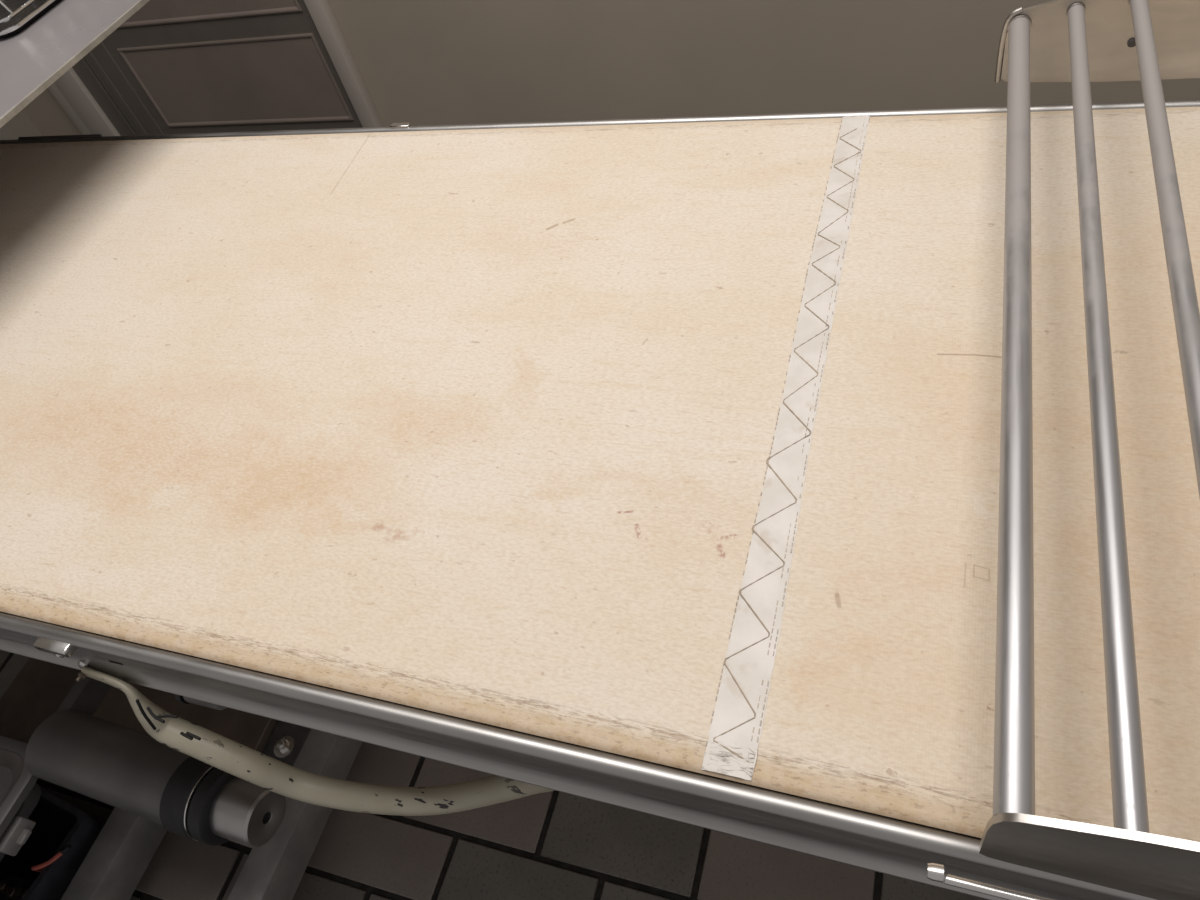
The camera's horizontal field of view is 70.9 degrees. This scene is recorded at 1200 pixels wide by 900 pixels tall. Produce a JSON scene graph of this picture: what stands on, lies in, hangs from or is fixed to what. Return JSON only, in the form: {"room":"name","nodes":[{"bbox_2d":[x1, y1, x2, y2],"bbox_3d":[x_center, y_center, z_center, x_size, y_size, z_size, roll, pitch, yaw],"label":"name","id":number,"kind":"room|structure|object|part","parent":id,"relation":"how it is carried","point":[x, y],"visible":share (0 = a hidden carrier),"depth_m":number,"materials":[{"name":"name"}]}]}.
{"room":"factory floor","nodes":[
{"label":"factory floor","id":0,"kind":"room"},
{"bbox_2d":[0,110,42,139],"bbox_3d":[-2.132,-0.442,0.971,0.100,2.760,2.720,6,54,19],"label":"wall","id":1,"kind":"structure","parent":0,"point":[20,125],"depth_m":2.28,"materials":[{"name":"beige paint"}]},
{"bbox_2d":[0,0,149,127],"bbox_3d":[-1.116,-0.163,1.524,1.394,1.035,0.820,6,54,19],"label":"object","id":2,"kind":"structure","parent":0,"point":[32,59],"depth_m":0.94,"materials":[{"name":"grey paint"}]},
{"bbox_2d":[0,0,60,38],"bbox_3d":[-0.800,-0.620,1.120,0.348,0.010,0.317,6,54,19],"label":"tray","id":3,"kind":"object","parent":2,"relation":"on","point":[38,8],"visible":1,"depth_m":1.02,"materials":[{"name":"metal"}]},
{"bbox_2d":[0,0,35,24],"bbox_3d":[-0.810,-0.634,1.105,0.276,0.046,0.257,6,54,19],"label":"wire rack","id":4,"kind":"object","parent":3,"relation":"in","point":[15,13],"visible":1,"depth_m":1.02,"materials":[{"name":"silver metal"}]},
{"bbox_2d":[0,650,986,899],"bbox_3d":[-0.015,0.618,1.318,3.850,0.060,2.620,6,54,19],"label":"floor","id":5,"kind":"structure","parent":0,"point":[552,845],"depth_m":1.31,"materials":[{"name":"tile"}]},
{"bbox_2d":[0,788,104,899],"bbox_3d":[-1.002,0.678,1.399,0.362,0.150,0.240,12,56,23],"label":"crate","id":6,"kind":"object","parent":5,"relation":"on","point":[59,824],"visible":0.39,"depth_m":1.36,"materials":[{"name":"plastic"}]},
{"bbox_2d":[0,872,34,899],"bbox_3d":[-0.925,0.727,1.369,0.100,0.083,0.047,6,54,19],"label":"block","id":7,"kind":"object","parent":6,"relation":"in","point":[14,886],"visible":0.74,"depth_m":1.36,"materials":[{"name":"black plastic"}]},
{"bbox_2d":[0,735,40,861],"bbox_3d":[-0.992,0.578,1.188,0.596,0.289,0.344,6,54,19],"label":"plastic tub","id":8,"kind":"object","parent":6,"relation":"on","point":[20,793],"visible":0.84,"depth_m":1.06,"materials":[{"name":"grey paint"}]},
{"bbox_3d":[-0.734,0.480,1.053,0.042,0.026,0.042,6,54,19],"label":"clip handle","id":9,"kind":"part","parent":8,"relation":"part of","materials":[{"name":"grey paint"}]},
{"bbox_2d":[31,845,70,871],"bbox_3d":[-0.832,0.668,1.342,0.076,0.149,0.020,-19,50,0],"label":"cable","id":10,"kind":"object","parent":6,"relation":"hanging from","point":[38,868],"visible":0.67,"depth_m":1.29,"materials":[{"name":"red rubber"}]},
{"bbox_2d":[0,99,1199,899],"bbox_3d":[-0.015,0.126,0.782,2.491,1.360,1.000,6,54,19],"label":"conveyor belt","id":11,"kind":"object","parent":5,"relation":"on","point":[651,466],"visible":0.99,"depth_m":0.61,"materials":[{"name":"fabric"}]},
{"bbox_3d":[-0.505,0.475,1.362,0.068,0.013,0.110,6,54,19],"label":"fixing plate","id":12,"kind":"part","parent":11,"relation":"part of","materials":[{"name":"paint"}]},
{"bbox_3d":[-0.320,0.150,0.588,2.030,0.047,0.017,6,54,19],"label":"rail","id":13,"kind":"part","parent":11,"relation":"part of","materials":[{"name":"metal"}]},
{"bbox_3d":[-0.146,-0.340,0.934,2.030,0.047,0.017,6,54,19],"label":"rail","id":14,"kind":"part","parent":11,"relation":"part of","materials":[{"name":"metal"}]},
{"bbox_2d":[927,0,1199,899],"bbox_3d":[0.385,-0.072,0.473,0.334,0.083,0.658,6,54,19],"label":"guard","id":15,"kind":"object","parent":11,"relation":"on","point":[1078,42],"visible":1,"depth_m":0.43,"materials":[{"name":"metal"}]},
{"bbox_3d":[0.305,0.205,0.318,0.326,0.006,0.004,6,54,19],"label":"hinge rod","id":16,"kind":"part","parent":15,"relation":"part of","materials":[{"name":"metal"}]},
{"bbox_3d":[0.308,0.172,0.298,0.314,0.083,0.003,6,54,19],"label":"plate","id":17,"kind":"part","parent":15,"relation":"part of","materials":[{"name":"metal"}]},
{"bbox_3d":[0.485,-0.328,0.651,0.314,0.083,0.003,6,54,19],"label":"plate","id":18,"kind":"part","parent":15,"relation":"part of","materials":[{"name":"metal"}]},
{"bbox_2d":[22,0,1199,135],"bbox_3d":[0.085,-1.275,1.039,3.850,2.760,0.100,6,54,19],"label":"wall","id":19,"kind":"structure","parent":0,"point":[419,62],"depth_m":1.64,"materials":[{"name":"beige paint"}]},
{"bbox_2d":[48,68,120,135],"bbox_3d":[-1.456,-1.216,1.788,0.122,2.060,0.027,6,54,19],"label":"trim","id":20,"kind":"structure","parent":19,"relation":"attached to","point":[70,92],"depth_m":2.18,"materials":[{"name":"paint"}]},
{"bbox_2d":[72,0,362,135],"bbox_3d":[-1.032,-1.161,1.655,0.771,2.020,0.021,6,54,19],"label":"door","id":21,"kind":"structure","parent":19,"relation":"in","point":[174,66],"depth_m":1.97,"materials":[{"name":"paint"}]},
{"bbox_3d":[-1.300,-1.178,1.755,0.105,2.000,0.010,6,54,19],"label":"stile moulding","id":22,"kind":"part","parent":21,"relation":"part of","materials":[{"name":"paint"}]},
{"bbox_3d":[-0.914,-1.017,1.794,0.564,0.205,0.004,6,54,19],"label":"panel","id":23,"kind":"part","parent":21,"relation":"part of","materials":[{"name":"paint"}]},
{"bbox_3d":[-0.862,-0.862,1.987,0.564,0.205,0.004,6,54,19],"label":"panel","id":24,"kind":"part","parent":21,"relation":"part of","materials":[{"name":"paint"}]},
{"bbox_2d":[304,0,383,127],"bbox_3d":[-0.657,-1.131,1.504,0.038,2.060,0.029,6,54,19],"label":"trim","id":25,"kind":"structure","parent":19,"relation":"attached to","point":[323,17],"depth_m":1.84,"materials":[{"name":"paint"}]}
]}

